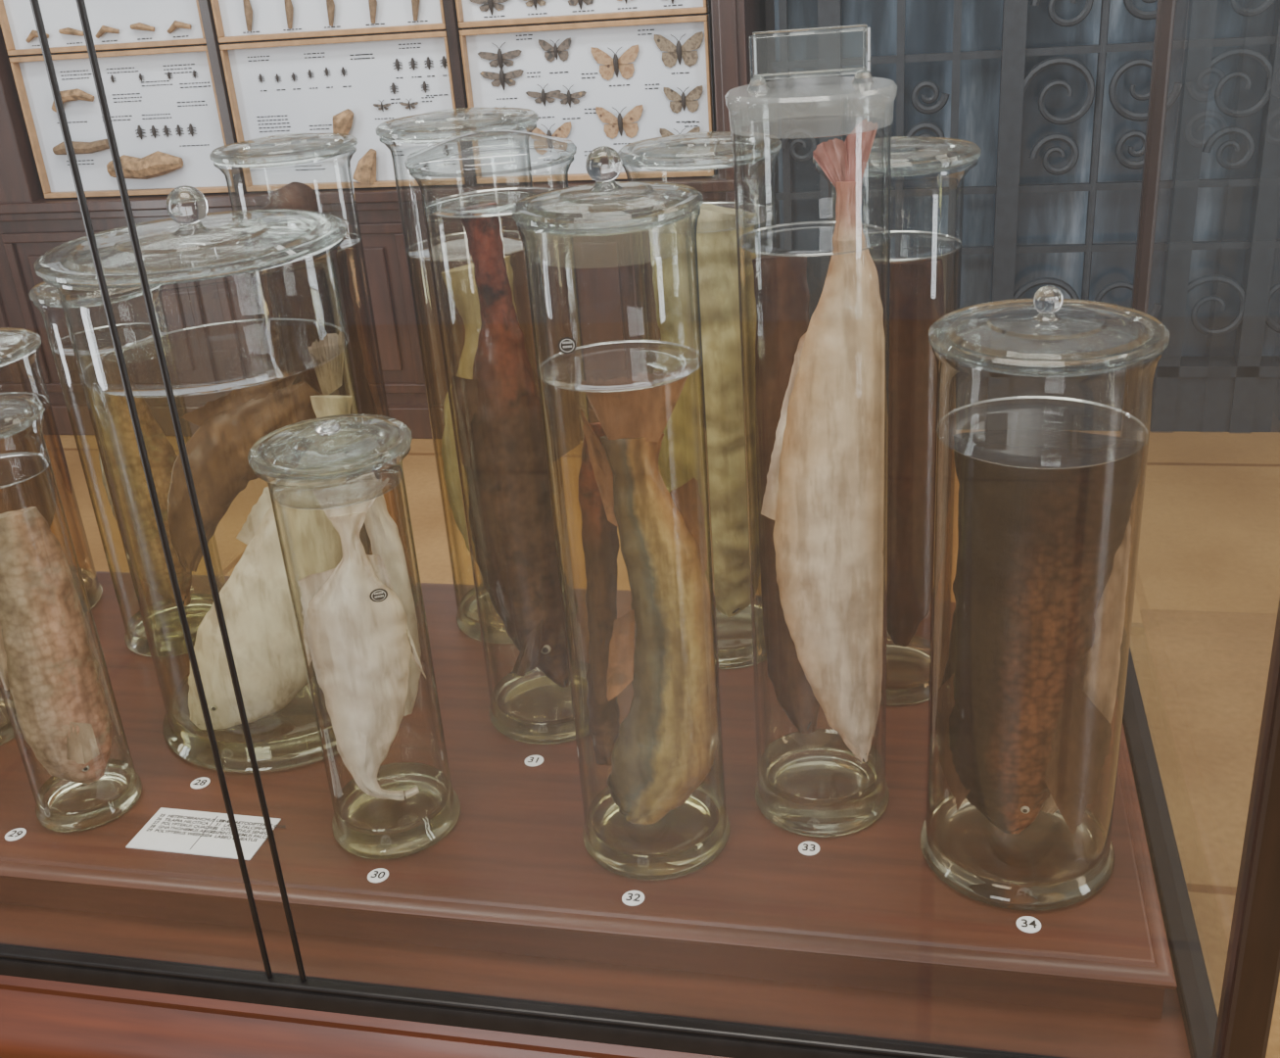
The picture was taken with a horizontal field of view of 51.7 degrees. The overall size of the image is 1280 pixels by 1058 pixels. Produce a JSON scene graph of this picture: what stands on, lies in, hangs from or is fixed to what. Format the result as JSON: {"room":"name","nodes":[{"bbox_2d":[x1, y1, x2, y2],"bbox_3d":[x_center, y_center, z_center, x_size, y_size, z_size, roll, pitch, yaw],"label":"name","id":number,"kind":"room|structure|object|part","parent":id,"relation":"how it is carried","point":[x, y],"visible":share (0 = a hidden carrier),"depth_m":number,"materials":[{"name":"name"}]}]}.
{"room":"natural history museum","nodes":[
{"label":"natural history museum","id":0,"kind":"room"},
{"bbox_2d":[41,429,1279,1057],"bbox_3d":[-0.117,1.099,0.973,7.800,0.050,7.150,1,25,13],"label":"floor","id":1,"kind":"structure","parent":0,"point":[1207,594],"depth_m":2.91,"materials":[{"name":"stone"}]},
{"bbox_2d":[0,0,776,440],"bbox_3d":[-1.220,-1.547,3.759,3.140,2.600,0.430,1,25,13],"label":"tall cabinet","id":2,"kind":"object","parent":1,"relation":"on","point":[211,323],"visible":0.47,"depth_m":3.85,"materials":[{"name":"brown wood"}]},
{"bbox_2d":[0,0,206,55],"bbox_3d":[-1.516,-1.559,3.648,0.630,0.445,0.040,1,25,13],"label":"display box","id":3,"kind":"object","parent":2,"relation":"in","point":[114,23],"visible":0.88,"depth_m":3.72,"materials":[{"name":"paper"}]},
{"bbox_2d":[8,45,235,198],"bbox_3d":[-1.489,-1.165,3.814,0.630,0.400,0.073,1,25,13],"label":"display box","id":4,"kind":"object","parent":2,"relation":"attached to","point":[163,104],"visible":0.95,"depth_m":3.83,"materials":[{"name":"paper"}]},
{"bbox_2d":[210,0,445,43],"bbox_3d":[-0.850,-1.542,3.498,0.665,0.445,0.040,1,25,13],"label":"display box","id":5,"kind":"object","parent":2,"relation":"in","point":[235,21],"visible":0.89,"depth_m":3.58,"materials":[{"name":"paper"}]},
{"bbox_2d":[219,30,465,191],"bbox_3d":[-0.822,-1.149,3.667,0.665,0.400,0.070,1,25,13],"label":"display box","id":6,"kind":"object","parent":2,"relation":"attached to","point":[353,85],"visible":0.8,"depth_m":3.67,"materials":[{"name":"paper"}]},
{"bbox_2d":[455,0,709,28],"bbox_3d":[-0.167,-1.524,3.345,0.665,0.445,0.040,1,25,13],"label":"display box","id":7,"kind":"object","parent":2,"relation":"attached to","point":[470,13],"visible":1,"depth_m":3.44,"materials":[{"name":"paper"}]},
{"bbox_2d":[459,13,715,184],"bbox_3d":[-0.137,-1.136,3.522,0.665,0.400,0.040,1,25,13],"label":"display box","id":8,"kind":"object","parent":2,"relation":"attached to","point":[615,84],"visible":0.88,"depth_m":3.51,"materials":[{"name":"paper"}]},
{"bbox_2d":[0,0,1279,1057],"bbox_3d":[-0.687,-0.047,1.408,2.442,1.750,0.780,1,25,13],"label":"glass display case","id":9,"kind":"object","parent":1,"relation":"on","point":[502,936],"visible":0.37,"depth_m":1.16,"materials":[{"name":"brown wood"}]},
{"bbox_2d":[0,686,21,745],"bbox_3d":[-0.757,0.069,1.413,0.128,0.344,0.128,1,25,13],"label":"jar","id":10,"kind":"object","parent":9,"relation":"on","point":[6,732],"visible":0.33,"depth_m":1.47,"materials":[{"name":"clear glass"}]},
{"bbox_2d":[4,827,26,841],"bbox_3d":[-0.613,0.300,1.297,0.020,0.001,0.020,1,25,13],"label":"number label","id":11,"kind":"object","parent":9,"relation":"on","point":[17,833],"visible":1,"depth_m":1.30,"materials":[{"name":"white paper"}]},
{"bbox_2d":[0,327,101,614],"bbox_3d":[-0.821,-0.060,1.682,0.192,0.364,0.192,1,25,13],"label":"jar","id":12,"kind":"object","parent":9,"relation":"on","point":[15,343],"visible":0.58,"depth_m":1.69,"materials":[{"name":"clear glass"}]},
{"bbox_3d":[-0.833,-0.215,1.611,0.192,0.022,0.192,1,25,13],"label":"lid","id":13,"kind":"part","parent":12,"relation":"part of","materials":[{"name":"clear glass"}]},
{"bbox_2d":[0,424,56,527],"bbox_3d":[-0.813,-0.036,1.696,0.127,0.231,0.062,-20,29,-30],"label":"fish","id":14,"kind":"object","parent":12,"relation":"in","point":[23,453],"visible":0.37,"depth_m":1.68},
{"bbox_2d":[0,393,142,832],"bbox_3d":[-0.571,0.080,1.248,0.108,0.434,0.108,1,25,13],"label":"jar","id":15,"kind":"object","parent":9,"relation":"on","point":[64,805],"visible":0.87,"depth_m":1.30,"materials":[{"name":"clear glass"}]},
{"bbox_3d":[-0.585,-0.098,1.167,0.108,0.022,0.108,1,25,13],"label":"lid","id":16,"kind":"part","parent":15,"relation":"part of","materials":[{"name":"clear glass"}]},
{"bbox_2d":[0,506,112,783],"bbox_3d":[-0.569,0.121,1.267,0.069,0.297,0.065,1,25,13],"label":"fish","id":17,"kind":"object","parent":15,"relation":"in","point":[50,668],"visible":1,"depth_m":1.25},
{"bbox_2d":[28,281,225,657],"bbox_3d":[-0.593,-0.078,1.572,0.144,0.456,0.144,1,25,13],"label":"jar","id":18,"kind":"object","parent":9,"relation":"on","point":[163,616],"visible":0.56,"depth_m":1.60,"materials":[{"name":"clear glass"}]},
{"bbox_3d":[-0.608,-0.274,1.482,0.144,0.022,0.144,1,25,13],"label":"lid","id":19,"kind":"part","parent":18,"relation":"part of","materials":[{"name":"clear glass"}]},
{"bbox_2d":[78,345,191,606],"bbox_3d":[-0.592,-0.055,1.582,0.091,0.339,0.046,-16,27,-24],"label":"fish","id":20,"kind":"object","parent":18,"relation":"in","point":[101,372],"visible":0.68,"depth_m":1.56},
{"bbox_2d":[189,776,210,788],"bbox_3d":[-0.451,0.260,1.356,0.020,0.001,0.020,1,25,13],"label":"number label","id":21,"kind":"object","parent":9,"relation":"on","point":[200,782],"visible":1,"depth_m":1.35,"materials":[{"name":"white paper"}]},
{"bbox_2d":[33,185,372,772],"bbox_3d":[-0.412,-0.064,1.368,0.290,0.574,0.290,1,25,13],"label":"jar","id":22,"kind":"object","parent":9,"relation":"on","point":[194,244],"visible":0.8,"depth_m":1.27,"materials":[{"name":"clear glass"}]},
{"bbox_3d":[-0.431,-0.305,1.259,0.038,0.044,0.038,1,25,13],"label":"lid knob","id":23,"kind":"part","parent":22,"relation":"part of","materials":[{"name":"clear glass"}]},
{"bbox_3d":[-0.428,-0.275,1.272,0.290,0.022,0.290,1,25,13],"label":"lid","id":24,"kind":"part","parent":22,"relation":"part of","materials":[{"name":"clear glass"}]},
{"bbox_2d":[167,370,323,571],"bbox_3d":[-0.422,-0.062,1.428,0.187,0.205,0.038,-9,25,-11],"label":"fish","id":25,"kind":"object","parent":22,"relation":"in","point":[230,424],"visible":0.84,"depth_m":1.40},
{"bbox_2d":[188,331,352,729],"bbox_3d":[-0.384,0.013,1.358,0.226,0.405,0.056,-10,25,-12],"label":"fish","id":26,"kind":"object","parent":22,"relation":"in","point":[256,601],"visible":0.66,"depth_m":1.36},
{"bbox_2d":[125,806,285,859],"bbox_3d":[-0.415,0.294,1.276,0.144,0.002,0.062,2,25,14],"label":"card","id":27,"kind":"object","parent":9,"relation":"on","point":[169,829],"visible":0.88,"depth_m":1.28,"materials":[{"name":"white paper"}]},
{"bbox_2d":[209,133,419,606],"bbox_3d":[-0.373,-0.167,1.576,0.160,0.583,0.160,1,25,13],"label":"jar","id":28,"kind":"object","parent":9,"relation":"on","point":[289,149],"visible":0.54,"depth_m":1.48,"materials":[{"name":"clear glass"}]},
{"bbox_3d":[-0.393,-0.421,1.460,0.160,0.022,0.160,1,25,13],"label":"lid","id":29,"kind":"part","parent":28,"relation":"part of","materials":[{"name":"clear glass"}]},
{"bbox_2d":[260,181,380,554],"bbox_3d":[-0.374,-0.167,1.576,0.109,0.485,0.053,-8,25,-7],"label":"fish","id":30,"kind":"object","parent":28,"relation":"in","point":[304,292],"visible":0.43,"depth_m":1.52},
{"bbox_2d":[247,413,460,858],"bbox_3d":[-0.248,0.095,1.191,0.136,0.409,0.136,1,25,13],"label":"jar","id":31,"kind":"object","parent":9,"relation":"on","point":[364,825],"visible":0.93,"depth_m":1.21,"materials":[{"name":"clear glass"}]},
{"bbox_3d":[-0.262,-0.086,1.108,0.022,0.010,0.022,1,25,13],"label":"lid knob","id":32,"kind":"part","parent":31,"relation":"part of","materials":[{"name":"clear glass"}]},
{"bbox_3d":[-0.261,-0.071,1.115,0.136,0.022,0.136,1,25,13],"label":"lid","id":33,"kind":"part","parent":31,"relation":"part of","materials":[{"name":"clear glass"}]},
{"bbox_2d":[298,477,426,800],"bbox_3d":[-0.249,0.111,1.194,0.098,0.328,0.033,-17,27,-25],"label":"fish","id":34,"kind":"object","parent":31,"relation":"in","point":[359,647],"visible":0.99,"depth_m":1.18},
{"bbox_2d":[369,588,387,602],"bbox_3d":[-0.228,0.058,1.155,0.016,0.013,0.001,-10,25,-12],"label":"tag","id":35,"kind":"object","parent":31,"relation":"attached to","point":[377,594],"visible":1,"depth_m":1.16,"materials":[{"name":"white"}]},
{"bbox_2d":[347,472,421,715],"bbox_3d":[-0.229,0.064,1.212,0.041,0.249,0.017,-10,25,-11],"label":"fish","id":36,"kind":"object","parent":31,"relation":"in","point":[382,530],"visible":0.56,"depth_m":1.19},
{"bbox_2d":[367,867,388,882],"bbox_3d":[-0.238,0.315,1.201,0.020,0.001,0.020,1,25,13],"label":"number label","id":37,"kind":"object","parent":9,"relation":"on","point":[379,875],"visible":1,"depth_m":1.20,"materials":[{"name":"white paper"}]},
{"bbox_2d":[375,107,578,643],"bbox_3d":[-0.173,-0.166,1.518,0.172,0.602,0.172,1,25,13],"label":"jar","id":38,"kind":"object","parent":9,"relation":"on","point":[436,126],"visible":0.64,"depth_m":1.41,"materials":[{"name":"clear glass"}]},
{"bbox_3d":[-0.193,-0.430,1.398,0.172,0.022,0.172,1,25,13],"label":"lid","id":39,"kind":"part","parent":38,"relation":"part of","materials":[{"name":"clear glass"}]},
{"bbox_2d":[440,255,517,564],"bbox_3d":[-0.173,-0.108,1.544,0.114,0.416,0.067,1,25,13],"label":"fish","id":40,"kind":"object","parent":38,"relation":"in","point":[460,283],"visible":0.24,"depth_m":1.50},
{"bbox_2d":[404,129,617,744],"bbox_3d":[-0.115,-0.080,1.311,0.156,0.609,0.156,1,25,13],"label":"jar","id":41,"kind":"object","parent":9,"relation":"on","point":[530,708],"visible":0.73,"depth_m":1.37,"materials":[{"name":"clear glass"}]},
{"bbox_3d":[-0.135,-0.345,1.190,0.156,0.025,0.156,1,25,13],"label":"lid","id":42,"kind":"part","parent":41,"relation":"part of","materials":[{"name":"clear glass"}]},
{"bbox_2d":[451,202,580,687],"bbox_3d":[-0.118,-0.060,1.312,0.118,0.519,0.060,-3,24,4],"label":"fish","id":43,"kind":"object","parent":41,"relation":"in","point":[497,410],"visible":0.93,"depth_m":1.30},
{"bbox_3d":[-0.673,0.245,1.557,2.418,0.017,0.719,1,25,13],"label":"frame sill","id":44,"kind":"part","parent":9,"relation":"part of","materials":[{"name":"brown wood"}]},
{"bbox_2d":[524,755,543,765],"bbox_3d":[-0.108,0.236,1.351,0.020,0.001,0.020,1,25,13],"label":"number label","id":45,"kind":"object","parent":9,"relation":"on","point":[533,760],"visible":1,"depth_m":1.35,"materials":[{"name":"white paper"}]},
{"bbox_3d":[-0.684,0.210,1.568,2.391,0.050,0.620,1,25,13],"label":"platform moulding","id":46,"kind":"part","parent":9,"relation":"part of","materials":[{"name":"brown wood"}]},
{"bbox_3d":[-0.671,0.235,1.553,2.424,0.014,0.712,1,25,13],"label":"frame rail","id":47,"kind":"part","parent":9,"relation":"part of","materials":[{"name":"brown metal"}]},
{"bbox_2d":[511,145,730,879],"bbox_3d":[-0.006,0.001,1.100,0.143,0.622,0.143,1,25,13],"label":"jar","id":48,"kind":"object","parent":9,"relation":"on","point":[689,836],"visible":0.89,"depth_m":1.08,"materials":[{"name":"clear glass"}]},
{"bbox_2d":[558,336,576,353],"bbox_3d":[-0.054,-0.137,0.985,0.014,0.013,0.001,-5,24,0],"label":"tag","id":49,"kind":"object","parent":48,"relation":"attached to","point":[566,345],"visible":1,"depth_m":0.98,"materials":[{"name":"white paper"}]},
{"bbox_2d":[577,422,619,765],"bbox_3d":[-0.032,0.064,1.149,0.046,0.332,0.014,-6,24,-3],"label":"fish","id":50,"kind":"object","parent":48,"relation":"in","point":[599,536],"visible":0.73,"depth_m":1.14},
{"bbox_3d":[-0.026,-0.267,0.977,0.027,0.031,0.027,1,25,13],"label":"lid knob","id":51,"kind":"part","parent":48,"relation":"part of","materials":[{"name":"clear glass"}]},
{"bbox_3d":[-0.025,-0.243,0.988,0.143,0.022,0.143,1,25,13],"label":"lid","id":52,"kind":"part","parent":48,"relation":"part of","materials":[{"name":"clear glass"}]},
{"bbox_2d":[580,365,717,824],"bbox_3d":[0.009,0.070,1.131,0.104,0.435,0.048,-6,24,-3],"label":"fish","id":53,"kind":"object","parent":48,"relation":"in","point":[664,748],"visible":1,"depth_m":1.12},
{"bbox_2d":[621,890,644,905],"bbox_3d":[-0.006,0.321,1.149,0.020,0.001,0.020,1,25,13],"label":"number label","id":54,"kind":"object","parent":9,"relation":"on","point":[632,897],"visible":1,"depth_m":1.15,"materials":[{"name":"white paper"}]},
{"bbox_2d":[617,131,781,668],"bbox_3d":[0.079,-0.133,1.440,0.164,0.572,0.164,1,25,13],"label":"jar","id":55,"kind":"object","parent":9,"relation":"on","point":[706,150],"visible":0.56,"depth_m":1.31,"materials":[{"name":"clear glass"}]},
{"bbox_3d":[0.060,-0.382,1.327,0.164,0.022,0.164,1,25,13],"label":"lid","id":56,"kind":"part","parent":55,"relation":"part of","materials":[{"name":"clear glass"}]},
{"bbox_2d":[652,202,760,616],"bbox_3d":[0.080,-0.118,1.448,0.138,0.479,0.094,1,25,13],"label":"fish","id":57,"kind":"object","parent":55,"relation":"in","point":[682,454],"visible":0.56,"depth_m":1.39},
{"bbox_2d":[798,841,819,854],"bbox_3d":[0.153,0.288,1.194,0.020,0.001,0.020,1,25,13],"label":"number label","id":58,"kind":"object","parent":9,"relation":"on","point":[806,847],"visible":1,"depth_m":1.19,"materials":[{"name":"white paper"}]},
{"bbox_2d":[724,24,897,837],"bbox_3d":[0.149,-0.057,1.118,0.128,0.689,0.128,1,25,13],"label":"jar","id":59,"kind":"object","parent":9,"relation":"on","point":[812,783],"visible":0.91,"depth_m":1.20,"materials":[{"name":"clear glass"}]},
{"bbox_2d":[752,255,819,733],"bbox_3d":[0.134,-0.015,1.173,0.057,0.464,0.027,1,25,13],"label":"fish","id":60,"kind":"object","parent":59,"relation":"in","point":[782,293],"visible":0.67,"depth_m":1.12},
{"bbox_3d":[0.129,-0.319,0.998,0.128,0.030,0.128,1,25,13],"label":"lid","id":61,"kind":"part","parent":59,"relation":"part of","materials":[{"name":"clear glass"}]},
{"bbox_3d":[0.127,-0.351,0.984,0.096,0.041,0.017,-2,25,5],"label":"lid handle","id":62,"kind":"part","parent":59,"relation":"part of","materials":[{"name":"clear glass"}]},
{"bbox_3d":[0.126,-0.353,0.983,0.084,0.032,0.006,-2,25,4],"label":"lid handle plate","id":63,"kind":"part","parent":59,"relation":"part of","materials":[{"name":"clear glass"}]},
{"bbox_2d":[760,118,885,761],"bbox_3d":[0.153,-0.045,1.117,0.104,0.577,0.034,1,25,13],"label":"fish","id":64,"kind":"object","parent":59,"relation":"in","point":[824,495],"visible":1,"depth_m":1.11},
{"bbox_2d":[812,136,981,705],"bbox_3d":[0.255,-0.098,1.334,0.152,0.570,0.152,1,25,13],"label":"jar","id":65,"kind":"object","parent":9,"relation":"on","point":[907,667],"visible":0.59,"depth_m":1.29,"materials":[{"name":"clear glass"}]},
{"bbox_3d":[0.236,-0.346,1.220,0.152,0.022,0.152,1,25,13],"label":"lid","id":66,"kind":"part","parent":65,"relation":"part of","materials":[{"name":"clear glass"}]},
{"bbox_2d":[873,258,952,646],"bbox_3d":[0.262,-0.065,1.348,0.108,0.420,0.052,-4,24,1],"label":"fish","id":67,"kind":"object","parent":65,"relation":"in","point":[917,287],"visible":0.51,"depth_m":1.31},
{"bbox_2d":[1016,915,1041,933],"bbox_3d":[0.319,0.325,1.086,0.020,0.001,0.020,1,25,13],"label":"number label","id":68,"kind":"object","parent":9,"relation":"on","point":[1026,924],"visible":1,"depth_m":1.08,"materials":[{"name":"white paper"}]},
{"bbox_2d":[919,284,1169,910],"bbox_3d":[0.315,0.054,1.067,0.170,0.508,0.170,1,25,13],"label":"jar","id":69,"kind":"object","parent":9,"relation":"on","point":[1045,866],"visible":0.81,"depth_m":1.05,"materials":[{"name":"clear glass"}]},
{"bbox_2d":[933,428,1143,834],"bbox_3d":[0.319,0.099,1.088,0.149,0.371,0.060,1,25,13],"label":"specimen","id":70,"kind":"object","parent":69,"relation":"in","point":[1016,725],"visible":0.99,"depth_m":1.05},
{"bbox_3d":[0.298,-0.166,0.967,0.021,0.024,0.021,1,25,13],"label":"lid knob","id":71,"kind":"part","parent":69,"relation":"part of","materials":[{"name":"clear glass"}]},
{"bbox_3d":[0.300,-0.145,0.976,0.170,0.022,0.170,1,25,13],"label":"lid","id":72,"kind":"part","parent":69,"relation":"part of","materials":[{"name":"clear glass"}]},
{"bbox_2d":[1041,503,1132,813],"bbox_3d":[0.367,0.112,1.094,0.056,0.307,0.015,1,25,13],"label":"fish","id":73,"kind":"object","parent":69,"relation":"in","point":[1103,659],"visible":0.25,"depth_m":1.08},
{"bbox_2d":[772,0,1279,432],"bbox_3d":[2.264,-1.450,2.959,3.950,2.600,0.130,1,25,13],"label":"iron gate","id":74,"kind":"object","parent":1,"relation":"on","point":[1054,95],"visible":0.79,"depth_m":3.47,"materials":[{"name":"grey metal"}]},
{"bbox_2d":[764,0,780,250],"bbox_3d":[0.512,-2.076,3.421,7.800,3.600,0.100,1,25,13],"label":"wall","id":75,"kind":"structure","parent":0,"point":[769,4],"depth_m":3.81,"materials":[{"name":"paint"}]}
]}

